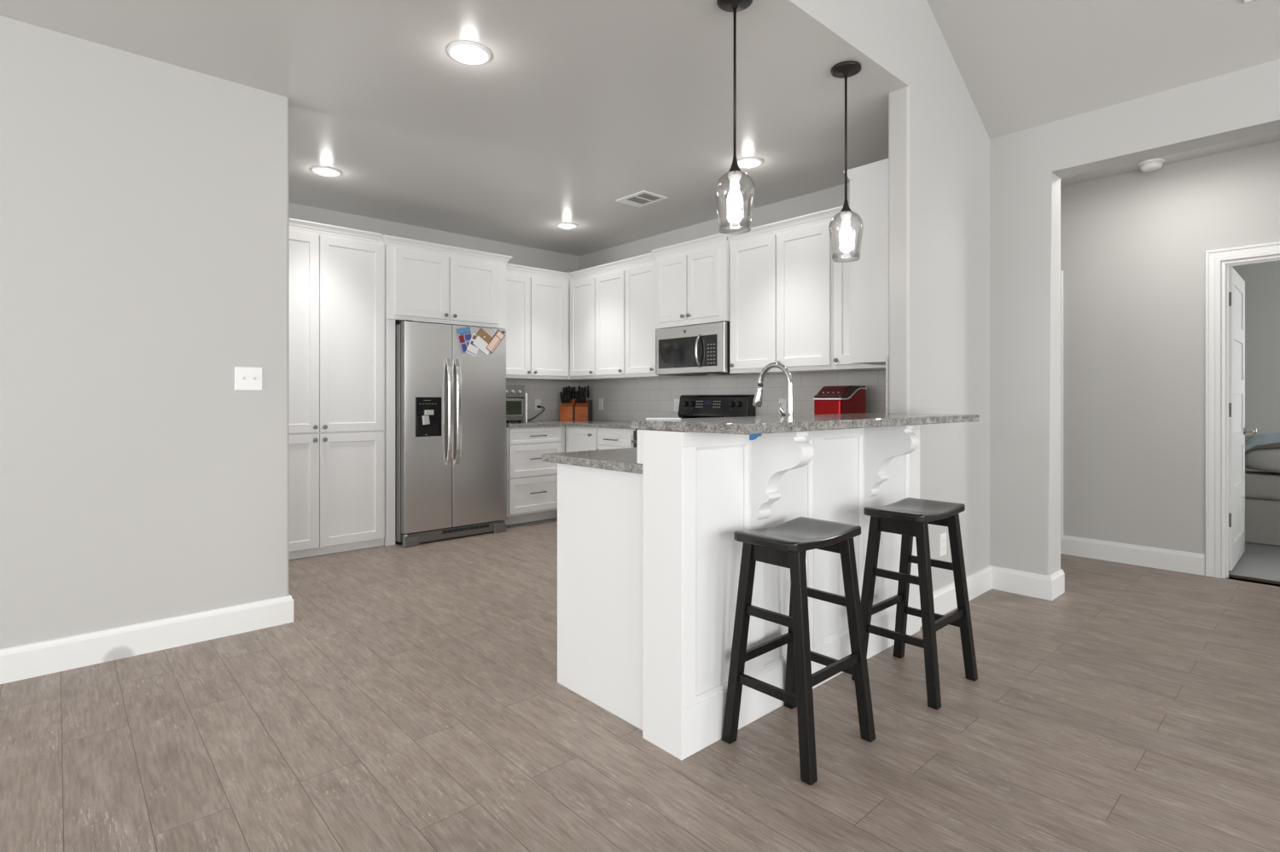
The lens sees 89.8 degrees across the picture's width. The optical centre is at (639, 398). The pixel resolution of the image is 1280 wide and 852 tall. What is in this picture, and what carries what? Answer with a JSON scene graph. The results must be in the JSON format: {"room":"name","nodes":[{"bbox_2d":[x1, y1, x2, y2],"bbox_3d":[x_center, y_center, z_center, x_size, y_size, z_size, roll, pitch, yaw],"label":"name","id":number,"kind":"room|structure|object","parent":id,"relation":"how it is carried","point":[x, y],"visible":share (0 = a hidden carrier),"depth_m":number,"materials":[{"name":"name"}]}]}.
{"room":"open-plan kitchen","nodes":[
{"label":"open-plan kitchen","id":0,"kind":"room"},
{"bbox_2d":[0,15,288,649],"bbox_3d":[-3.635,-0.200,1.721,4.840,2.700,0.120,0,0,-42],"label":"wall","id":1,"kind":"structure","parent":0,"point":[144,200],"depth_m":2.89,"materials":[{"name":"grey paint"}]},
{"bbox_2d":[0,593,293,684],"bbox_3d":[-3.569,1.081,1.771,4.706,0.137,0.136,0,0,-42],"label":"baseboard","id":2,"kind":"structure","parent":1,"relation":"attached to","point":[18,663],"depth_m":2.88,"materials":[{"name":"paint"}]},
{"bbox_2d":[234,366,262,390],"bbox_3d":[-1.933,-0.099,3.175,0.120,0.116,0.022,0,0,-42],"label":"light switch","id":3,"kind":"object","parent":1,"relation":"attached to","point":[246,378],"visible":1,"depth_m":3.18,"materials":[{"name":"white plastic"}]},
{"bbox_2d":[288,202,578,452],"bbox_3d":[-3.719,-0.200,4.276,8.155,2.700,0.110,0,0,-42],"label":"wall","id":4,"kind":"structure","parent":0,"point":[526,256],"depth_m":5.93,"materials":[{"name":"grey paint"}]},
{"bbox_2d":[380,234,512,546],"bbox_3d":[-1.759,-0.056,5.543,1.130,2.412,0.644,0,0,-42],"label":"upper cabinet","id":5,"kind":"object","parent":4,"relation":"attached to","point":[428,282],"visible":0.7,"depth_m":5.20,"materials":[{"name":"white paint"}]},
{"bbox_2d":[505,262,569,380],"bbox_3d":[-1.133,-0.729,6.295,0.882,1.067,0.374,0,0,-42],"label":"upper cabinet","id":6,"kind":"object","parent":4,"relation":"attached to","point":[537,328],"visible":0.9,"depth_m":6.22,"materials":[{"name":"white paint"}]},
{"bbox_2d":[535,399,541,410],"bbox_3d":[-1.050,0.060,6.614,0.072,0.118,0.008,0,0,-42],"label":"wall outlet","id":7,"kind":"object","parent":4,"relation":"attached to","point":[538,402],"visible":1,"depth_m":6.61,"materials":[{"name":"white plastic"}]},
{"bbox_2d":[506,379,578,421],"bbox_3d":[-1.128,0.015,6.554,1.240,0.419,0.008,0,0,-42],"label":"backsplash","id":8,"kind":"structure","parent":4,"relation":"attached to","point":[548,392],"depth_m":6.68,"materials":[{"name":"tile"}]},
{"bbox_2d":[0,0,908,255],"bbox_3d":[-2.330,-1.560,2.750,8.155,0.020,4.295,0,0,-42],"label":"ceiling","id":9,"kind":"structure","parent":0,"point":[578,107],"depth_m":3.28,"materials":[{"name":"white paint"}]},
{"bbox_2d":[310,165,342,176],"bbox_3d":[-2.131,-1.536,4.362,0.193,0.026,0.193,0,0,-42],"label":"recessed light","id":10,"kind":"object","parent":9,"relation":"in","point":[319,170],"visible":1,"depth_m":4.33,"materials":[{"name":"white"}]},
{"bbox_2d":[447,40,491,65],"bbox_3d":[-0.764,-1.536,2.875,0.193,0.026,0.193,0,0,-42],"label":"recessed light","id":11,"kind":"object","parent":9,"relation":"in","point":[463,52],"visible":1,"depth_m":2.85,"materials":[{"name":"white plastic"}]},
{"bbox_2d":[556,221,577,228],"bbox_3d":[-0.651,-1.536,5.722,0.193,0.026,0.193,0,0,-42],"label":"recessed light","id":12,"kind":"object","parent":9,"relation":"in","point":[563,225],"visible":1,"depth_m":5.69,"materials":[{"name":"white plastic"}]},
{"bbox_2d":[615,190,667,207],"bbox_3d":[0.011,-1.544,4.965,0.250,0.009,0.320,0,0,-42],"label":"ceiling vent","id":13,"kind":"object","parent":9,"relation":"in","point":[642,198],"visible":1,"depth_m":4.95,"materials":[{"name":"white plastic"}]},
{"bbox_2d":[715,0,755,234],"bbox_3d":[0.367,-1.100,2.484,0.155,0.898,0.155,0,0,-14],"label":"pendant light","id":14,"kind":"object","parent":9,"relation":"hanging from","point":[735,198],"visible":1,"depth_m":2.48,"materials":[{"name":"clear glass"}]},
{"bbox_2d":[727,172,741,186],"bbox_3d":[0.367,-0.850,2.484,0.051,0.050,0.051,0,0,-42],"label":"socket","id":15,"kind":"object","parent":14,"relation":"attached to","point":[734,177],"depth_m":2.47,"materials":[{"name":"white plastic"}]},
{"bbox_2d":[737,157,762,168],"bbox_3d":[0.707,-1.536,4.200,0.193,0.026,0.193,0,0,-42],"label":"recessed light","id":16,"kind":"object","parent":9,"relation":"in","point":[745,162],"visible":0.92,"depth_m":4.17,"materials":[{"name":"white plastic"}]},
{"bbox_2d":[828,60,863,262],"bbox_3d":[0.965,-1.100,3.008,0.155,0.898,0.155,0,0,-14],"label":"pendant light","id":17,"kind":"object","parent":9,"relation":"hanging from","point":[845,70],"visible":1,"depth_m":3.00,"materials":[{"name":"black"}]},
{"bbox_2d":[840,212,851,223],"bbox_3d":[0.965,-0.850,3.008,0.051,0.050,0.051,0,0,-42],"label":"socket","id":18,"kind":"object","parent":17,"relation":"attached to","point":[846,217],"depth_m":2.99,"materials":[{"name":"white plastic"}]},
{"bbox_2d":[0,517,1279,851],"bbox_3d":[1.420,1.174,2.340,13.150,0.072,9.950,0,0,-42],"label":"floor","id":19,"kind":"structure","parent":0,"point":[412,700],"depth_m":2.17,"materials":[{"name":"brown wood"}]},
{"bbox_2d":[288,217,384,559],"bbox_3d":[-2.513,-0.063,4.884,0.948,2.426,0.604,0,0,-42],"label":"pantry cabinet","id":20,"kind":"object","parent":19,"relation":"on","point":[336,274],"visible":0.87,"depth_m":4.76,"materials":[{"name":"white paint"}]},
{"bbox_2d":[395,320,506,547],"bbox_3d":[-1.704,0.269,5.492,0.903,1.762,0.743,0,0,-42],"label":"refrigerator","id":21,"kind":"object","parent":19,"relation":"on","point":[450,404],"visible":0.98,"depth_m":5.17,"materials":[{"name":"grey metal"}]},
{"bbox_2d":[455,325,471,354],"bbox_3d":[-1.439,-0.485,5.298,0.173,0.239,0.002,0,0,-42],"label":"photo card","id":22,"kind":"object","parent":21,"relation":"attached to","point":[464,335],"visible":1,"depth_m":5.29,"materials":[{"name":"blue"}]},
{"bbox_2d":[465,332,478,356],"bbox_3d":[-1.380,-0.450,5.349,0.154,0.198,0.002,0,0,-42],"label":"greeting card","id":23,"kind":"object","parent":21,"relation":"attached to","point":[472,349],"visible":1,"depth_m":5.34,"materials":[{"name":"white paper"}]},
{"bbox_2d":[472,335,489,354],"bbox_3d":[-1.322,-0.448,5.397,0.184,0.164,0.001,0,0,-42],"label":"envelope","id":24,"kind":"object","parent":21,"relation":"attached to","point":[479,342],"visible":1,"depth_m":5.39,"materials":[{"name":"white paper"}]},
{"bbox_2d":[473,328,493,343],"bbox_3d":[-1.311,-0.502,5.410,0.197,0.187,0.002,0,0,-42],"label":"envelope","id":25,"kind":"object","parent":21,"relation":"attached to","point":[484,335],"visible":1,"depth_m":5.41,"materials":[{"name":"brown paper"}]},
{"bbox_2d":[486,330,505,354],"bbox_3d":[-1.232,-0.488,5.476,0.185,0.208,0.002,0,0,-42],"label":"card","id":26,"kind":"object","parent":21,"relation":"attached to","point":[499,335],"visible":1,"depth_m":5.47,"materials":[{"name":"beige paper"}]},
{"bbox_2d":[504,425,564,525],"bbox_3d":[-1.131,0.704,6.104,0.631,0.893,0.658,0,0,-42],"label":"base cabinet","id":27,"kind":"object","parent":19,"relation":"on","point":[531,482],"visible":0.68,"depth_m":5.85,"materials":[{"name":"white paint"}]},
{"bbox_2d":[565,425,598,452],"bbox_3d":[-0.338,0.704,6.114,0.649,0.893,0.499,0,0,-42],"label":"base cabinet","id":28,"kind":"object","parent":19,"relation":"on","point":[578,439],"visible":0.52,"depth_m":5.91,"materials":[{"name":"white paint"}]},
{"bbox_2d":[557,463,642,730],"bbox_3d":[0.828,0.704,3.323,2.693,0.893,0.597,0,0,-42],"label":"base cabinet","id":29,"kind":"object","parent":19,"relation":"on","point":[600,511],"visible":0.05,"depth_m":2.39,"materials":[{"name":"white paint"}]},
{"bbox_2d":[541,448,642,474],"bbox_3d":[0.476,0.239,3.679,2.733,0.031,1.596,0,0,-42],"label":"countertop","id":30,"kind":"structure","parent":29,"relation":"on","point":[620,460],"depth_m":2.45,"materials":[{"name":"stone"}]},
{"bbox_2d":[752,362,793,415],"bbox_3d":[0.601,0.028,2.926,0.092,0.392,0.234,0,0,-42],"label":"faucet","id":31,"kind":"object","parent":30,"relation":"on","point":[757,402],"visible":0.81,"depth_m":2.89,"materials":[{"name":"silver metal"}]},
{"bbox_2d":[813,385,866,414],"bbox_3d":[1.353,0.068,4.337,0.330,0.312,0.209,0,0,-42],"label":"ice maker","id":32,"kind":"object","parent":30,"relation":"on","point":[830,399],"visible":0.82,"depth_m":4.25,"materials":[{"name":"red plastic"}]},
{"bbox_2d":[596,427,635,450],"bbox_3d":[-0.003,0.704,5.743,0.654,0.893,0.498,0,0,-42],"label":"base cabinet","id":33,"kind":"object","parent":19,"relation":"on","point":[608,439],"visible":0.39,"depth_m":5.56,"materials":[{"name":"white paint"}]},
{"bbox_2d":[506,419,630,429],"bbox_3d":[-0.583,0.239,5.954,1.238,0.031,1.608,0,0,-42],"label":"countertop","id":34,"kind":"structure","parent":33,"relation":"on","point":[603,424],"depth_m":5.89,"materials":[{"name":"stone"}]},
{"bbox_2d":[506,384,524,422],"bbox_3d":[-1.282,0.044,6.038,0.303,0.359,0.343,0,0,-42],"label":"toaster oven","id":35,"kind":"object","parent":34,"relation":"on","point":[514,393],"visible":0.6,"depth_m":5.97,"materials":[{"name":"grey metal"}]},
{"bbox_2d":[511,393,527,422],"bbox_3d":[-1.155,0.086,6.142,0.016,0.273,0.260,0,0,-42],"label":"cutting board","id":36,"kind":"object","parent":34,"relation":"on","point":[526,394],"visible":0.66,"depth_m":6.05,"materials":[{"name":"white plastic"}]},
{"bbox_2d":[509,405,544,421],"bbox_3d":[-1.127,0.146,6.468,0.053,0.153,0.442,0,0,37],"label":"power cord","id":37,"kind":"object","parent":34,"relation":"on","point":[538,406],"visible":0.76,"depth_m":6.59,"materials":[{"name":"black plastic"}]},
{"bbox_2d":[559,400,592,420],"bbox_3d":[-0.668,0.117,6.694,0.308,0.215,0.141,0,0,11],"label":"knife block","id":38,"kind":"object","parent":34,"relation":"on","point":[573,411],"visible":0.77,"depth_m":6.63,"materials":[{"name":"orange wood"}]},
{"bbox_2d":[559,391,563,404],"bbox_3d":[-0.814,-0.007,6.671,0.020,0.129,0.048,0,0,11],"label":"knife","id":39,"kind":"object","parent":38,"relation":"in","point":[561,392],"visible":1,"depth_m":6.66,"materials":[{"name":"black plastic"}]},
{"bbox_2d":[562,391,565,404],"bbox_3d":[-0.786,-0.007,6.666,0.020,0.129,0.048,0,0,11],"label":"knife","id":40,"kind":"object","parent":38,"relation":"in","point":[563,392],"visible":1,"depth_m":6.66,"materials":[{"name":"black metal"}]},
{"bbox_2d":[565,391,568,404],"bbox_3d":[-0.758,-0.007,6.660,0.020,0.129,0.048,0,0,11],"label":"knife","id":41,"kind":"object","parent":38,"relation":"in","point":[567,396],"visible":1,"depth_m":6.65,"materials":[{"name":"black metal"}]},
{"bbox_2d":[568,391,570,404],"bbox_3d":[-0.731,-0.007,6.655,0.020,0.129,0.048,0,0,11],"label":"knife","id":42,"kind":"object","parent":38,"relation":"in","point":[569,395],"visible":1,"depth_m":6.65,"materials":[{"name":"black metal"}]},
{"bbox_2d":[570,387,573,400],"bbox_3d":[-0.716,-0.054,6.749,0.020,0.130,0.030,0,0,11],"label":"knife","id":43,"kind":"object","parent":38,"relation":"on","point":[572,394],"visible":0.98,"depth_m":6.74,"materials":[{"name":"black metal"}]},
{"bbox_2d":[573,386,575,399],"bbox_3d":[-0.689,-0.062,6.744,0.020,0.130,0.030,0,0,11],"label":"knife","id":44,"kind":"object","parent":38,"relation":"on","point":[574,394],"visible":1,"depth_m":6.73,"materials":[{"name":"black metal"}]},
{"bbox_2d":[575,391,578,404],"bbox_3d":[-0.651,-0.007,6.640,0.020,0.129,0.048,0,0,11],"label":"knife","id":45,"kind":"object","parent":38,"relation":"in","point":[576,392],"visible":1,"depth_m":6.63,"materials":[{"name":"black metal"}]},
{"bbox_2d":[577,391,581,404],"bbox_3d":[-0.624,-0.007,6.635,0.020,0.129,0.048,0,0,11],"label":"knife","id":46,"kind":"object","parent":38,"relation":"in","point":[578,392],"visible":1,"depth_m":6.63,"materials":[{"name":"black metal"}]},
{"bbox_2d":[581,391,583,404],"bbox_3d":[-0.596,-0.007,6.630,0.020,0.129,0.048,0,0,11],"label":"knife","id":47,"kind":"object","parent":38,"relation":"in","point":[582,396],"visible":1,"depth_m":6.62,"materials":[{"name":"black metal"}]},
{"bbox_2d":[583,391,586,404],"bbox_3d":[-0.569,-0.007,6.625,0.020,0.129,0.048,0,0,11],"label":"knife","id":48,"kind":"object","parent":38,"relation":"in","point":[584,395],"visible":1,"depth_m":6.62,"materials":[{"name":"black metal"}]},
{"bbox_2d":[587,385,589,398],"bbox_3d":[-0.541,-0.070,6.716,0.020,0.130,0.030,0,0,11],"label":"knife","id":49,"kind":"object","parent":38,"relation":"on","point":[588,386],"visible":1,"depth_m":6.71,"materials":[{"name":"black metal"}]},
{"bbox_2d":[631,395,755,448],"bbox_3d":[0.418,0.548,5.241,0.696,1.164,0.786,0,0,-42],"label":"range","id":50,"kind":"object","parent":19,"relation":"on","point":[690,406],"visible":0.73,"depth_m":5.37,"materials":[{"name":"black metal"}]},
{"bbox_2d":[721,517,875,785],"bbox_3d":[0.536,0.793,2.164,0.414,0.713,0.346,0,0,-42],"label":"bar stool","id":51,"kind":"object","parent":19,"relation":"on","point":[786,544],"visible":1,"depth_m":2.13,"materials":[{"name":"black wood"}]},
{"bbox_2d":[637,0,989,761],"bbox_3d":[-0.935,-1.316,1.217,8.155,4.933,0.222,0,0,-42],"label":"wall","id":52,"kind":"structure","parent":19,"relation":"on","point":[697,486],"depth_m":2.96,"materials":[{"name":"white paint"}]},
{"bbox_2d":[751,431,813,521],"bbox_3d":[0.491,0.269,2.223,0.068,0.326,0.209,0,0,-42],"label":"corbel","id":53,"kind":"object","parent":52,"relation":"attached to","point":[773,455],"visible":0.98,"depth_m":2.23,"materials":[{"name":"white paint"}]},
{"bbox_2d":[630,413,979,435],"bbox_3d":[0.777,0.089,2.609,1.722,0.032,0.515,0,0,-42],"label":"countertop","id":54,"kind":"structure","parent":52,"relation":"on","point":[776,424],"depth_m":2.22,"materials":[{"name":"stone"}]},
{"bbox_2d":[645,418,681,419],"bbox_3d":[0.084,0.070,2.264,0.125,0.005,0.013,0,0,-1],"label":"folded paper","id":55,"kind":"object","parent":54,"relation":"on","point":[646,418],"visible":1,"depth_m":2.26,"materials":[{"name":"white paper"}]},
{"bbox_2d":[749,434,762,440],"bbox_3d":[0.340,0.113,1.887,0.057,0.016,0.004,0,0,-42],"label":"tape","id":56,"kind":"object","parent":54,"relation":"hanging from","point":[752,437],"visible":1,"depth_m":1.88,"materials":[{"name":"blue plastic"}]},
{"bbox_2d":[843,158,888,366],"bbox_3d":[1.616,-0.765,3.859,0.815,1.120,0.393,0,0,-42],"label":"upper cabinet","id":57,"kind":"object","parent":52,"relation":"attached to","point":[869,183],"visible":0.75,"depth_m":3.61,"materials":[{"name":"white paint"}]},
{"bbox_2d":[885,356,888,413],"bbox_3d":[1.651,0.004,3.624,1.073,0.439,0.008,0,0,-42],"label":"trim","id":58,"kind":"structure","parent":52,"relation":"attached to","point":[887,357],"depth_m":3.26,"materials":[{"name":"wood"}]},
{"bbox_2d":[864,424,919,497],"bbox_3d":[1.079,0.269,2.758,0.068,0.326,0.209,0,0,-42],"label":"corbel","id":59,"kind":"object","parent":52,"relation":"attached to","point":[882,445],"visible":0.98,"depth_m":2.76,"materials":[{"name":"white paint"}]},
{"bbox_2d":[939,532,946,556],"bbox_3d":[1.628,0.782,3.444,0.072,0.118,0.008,0,0,-42],"label":"wall outlet","id":60,"kind":"object","parent":52,"relation":"attached to","point":[942,537],"visible":1,"depth_m":3.43,"materials":[{"name":"white plastic"}]},
{"bbox_2d":[919,565,1064,627],"bbox_3d":[1.934,1.081,3.503,1.296,0.137,0.332,0,0,-42],"label":"baseboard","id":61,"kind":"structure","parent":52,"relation":"attached to","point":[1044,587],"depth_m":3.73,"materials":[{"name":"paint"}]},
{"bbox_2d":[851,497,977,709],"bbox_3d":[1.126,0.793,2.628,0.414,0.713,0.346,0,0,-42],"label":"bar stool","id":62,"kind":"object","parent":19,"relation":"on","point":[909,518],"visible":0.98,"depth_m":2.59,"materials":[{"name":"black wood"}]},
{"bbox_2d":[1245,433,1279,546],"bbox_3d":[5.493,0.724,4.966,0.990,0.827,2.150,0,0,-42],"label":"bed","id":63,"kind":"object","parent":19,"relation":"on","point":[1262,489],"visible":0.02,"depth_m":5.00,"materials":[{"name":"grey fabric"}]},
{"bbox_2d":[1245,447,1279,473],"bbox_3d":[5.146,0.485,4.954,0.400,0.210,0.720,0,0,-42],"label":"pillow","id":64,"kind":"object","parent":63,"relation":"on","point":[1265,459],"visible":0.94,"depth_m":5.01,"materials":[{"name":"grey fabric"}]},
{"bbox_2d":[1245,431,1279,452],"bbox_3d":[5.218,0.418,4.947,0.358,0.304,1.014,0,0,-42],"label":"throw blanket","id":65,"kind":"object","parent":64,"relation":"on","point":[1259,439],"visible":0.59,"depth_m":5.10,"materials":[{"name":"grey fabric"}]},
{"bbox_2d":[1245,468,1279,500],"bbox_3d":[5.436,0.689,4.880,0.790,0.188,2.060,0,0,-42],"label":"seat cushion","id":66,"kind":"object","parent":63,"relation":"on","point":[1259,485],"depth_m":4.99,"materials":[{"name":"grey fabric"}]},
{"bbox_2d":[578,58,1279,575],"bbox_3d":[2.678,-0.220,3.465,0.215,2.740,9.920,0,0,-42],"label":"wall","id":67,"kind":"structure","parent":0,"point":[1027,166],"depth_m":3.74,"materials":[{"name":"grey paint"}]},
{"bbox_2d":[598,398,603,410],"bbox_3d":[-0.409,0.057,6.679,0.008,0.118,0.072,0,0,-42],"label":"wall outlet","id":68,"kind":"object","parent":67,"relation":"attached to","point":[600,400],"visible":1,"depth_m":6.68,"materials":[{"name":"white plastic"}]},
{"bbox_2d":[568,259,654,380],"bbox_3d":[-0.305,-0.729,6.271,0.409,1.067,0.873,0,0,-42],"label":"upper cabinet","id":69,"kind":"object","parent":67,"relation":"attached to","point":[596,293],"visible":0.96,"depth_m":6.12,"materials":[{"name":"white paint"}]},
{"bbox_2d":[622,252,686,378],"bbox_3d":[0.129,-0.729,5.794,0.409,1.067,0.417,0,0,-42],"label":"upper cabinet","id":70,"kind":"object","parent":67,"relation":"attached to","point":[640,272],"visible":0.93,"depth_m":5.69,"materials":[{"name":"white paint"}]},
{"bbox_2d":[674,399,680,412],"bbox_3d":[0.335,0.060,5.862,0.008,0.118,0.072,0,0,-42],"label":"wall outlet","id":71,"kind":"object","parent":67,"relation":"attached to","point":[676,401],"visible":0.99,"depth_m":5.86,"materials":[{"name":"white plastic"}]},
{"bbox_2d":[651,232,729,329],"bbox_3d":[0.524,-0.935,5.334,0.444,0.670,0.796,0,0,-42],"label":"upper cabinet","id":72,"kind":"object","parent":67,"relation":"attached to","point":[692,277],"visible":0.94,"depth_m":5.17,"materials":[{"name":"white paint"}]},
{"bbox_2d":[656,321,741,376],"bbox_3d":[0.523,-0.394,5.310,0.468,0.405,0.758,0,0,-42],"label":"microwave","id":73,"kind":"object","parent":72,"relation":"attached to","point":[700,350],"visible":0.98,"depth_m":5.15,"materials":[{"name":"silver metal"}]},
{"bbox_2d":[578,370,885,421],"bbox_3d":[0.695,-0.193,5.478,0.008,0.834,4.037,0,0,-42],"label":"backsplash","id":74,"kind":"structure","parent":67,"relation":"attached to","point":[624,400],"depth_m":5.52,"materials":[{"name":"tile"}]},
{"bbox_2d":[779,399,786,414],"bbox_3d":[1.112,0.060,5.008,0.008,0.118,0.072,0,0,-42],"label":"wall outlet","id":75,"kind":"object","parent":67,"relation":"attached to","point":[783,402],"visible":0.61,"depth_m":5.00,"materials":[{"name":"white plastic"}]},
{"bbox_2d":[726,209,853,374],"bbox_3d":[1.105,-0.729,4.722,0.409,1.067,0.891,0,0,-42],"label":"upper cabinet","id":76,"kind":"object","parent":67,"relation":"attached to","point":[782,272],"visible":0.77,"depth_m":4.56,"materials":[{"name":"white paint"}]},
{"bbox_2d":[829,203,885,371],"bbox_3d":[1.530,-0.729,4.255,0.409,1.067,0.373,0,0,-42],"label":"upper cabinet","id":77,"kind":"object","parent":67,"relation":"attached to","point":[841,270],"visible":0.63,"depth_m":4.22,"materials":[{"name":"white paint"}]},
{"bbox_2d":[926,0,1279,139],"bbox_3d":[1.026,-2.711,-0.922,8.175,2.343,5.655,0,0,-42],"label":"ceiling","id":78,"kind":"structure","parent":0,"point":[1022,65],"depth_m":3.25,"materials":[{"name":"grey paint"}]},
{"bbox_2d":[1060,140,1279,587],"bbox_3d":[4.168,-0.215,3.725,0.110,2.730,5.300,0,0,-42],"label":"wall","id":79,"kind":"structure","parent":0,"point":[1134,245],"depth_m":4.40,"materials":[{"name":"grey paint"}]},
{"bbox_2d":[1060,270,1063,553],"bbox_3d":[2.828,0.099,5.138,0.070,2.102,0.972,0,0,-42],"label":"trim","id":80,"kind":"structure","parent":79,"relation":"attached to","point":[1061,271],"depth_m":4.76,"materials":[{"name":"white paint"}]},
{"bbox_2d":[1062,535,1204,575],"bbox_3d":[3.406,1.081,4.469,0.016,0.137,0.795,0,0,-42],"label":"baseboard","id":81,"kind":"structure","parent":79,"relation":"attached to","point":[1181,561],"depth_m":4.43,"materials":[{"name":"paint"}]},
{"bbox_2d":[1204,241,1279,578],"bbox_3d":[4.043,0.094,3.851,0.135,2.112,0.977,0,0,-42],"label":"trim","id":82,"kind":"structure","parent":79,"relation":"attached to","point":[1218,262],"depth_m":4.12,"materials":[{"name":"white paint"}]},
{"bbox_2d":[1228,266,1256,570],"bbox_3d":[4.153,0.129,4.436,0.826,1.982,0.112,0,0,-42],"label":"door","id":83,"kind":"structure","parent":79,"relation":"in","point":[1237,431],"depth_m":4.44,"materials":[{"name":"white paint"}]},
{"bbox_2d":[1228,574,1279,584],"bbox_3d":[4.066,1.143,3.871,0.025,0.014,0.813,0,0,-42],"label":"trim","id":84,"kind":"structure","parent":79,"relation":"attached to","point":[1230,575],"depth_m":4.06,"materials":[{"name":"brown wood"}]},
{"bbox_2d":[1060,130,1279,186],"bbox_3d":[5.070,-1.620,4.547,4.780,0.080,5.300,0,0,-42],"label":"ceiling","id":85,"kind":"structure","parent":0,"point":[1272,136],"depth_m":4.17,"materials":[{"name":"white paint"}]},
{"bbox_2d":[1137,157,1164,172],"bbox_3d":[3.407,-1.554,4.279,0.143,0.052,0.143,0,0,-42],"label":"smoke detector","id":86,"kind":"object","parent":85,"relation":"attached to","point":[1151,165],"visible":0.99,"depth_m":4.24,"materials":[{"name":"white plastic"}]},
{"bbox_2d":[1232,261,1279,434],"bbox_3d":[6.801,-0.215,6.122,0.100,2.730,5.300,0,0,-42],"label":"wall","id":87,"kind":"structure","parent":0,"point":[1262,281],"depth_m":6.55,"materials":[{"name":"grey paint"}]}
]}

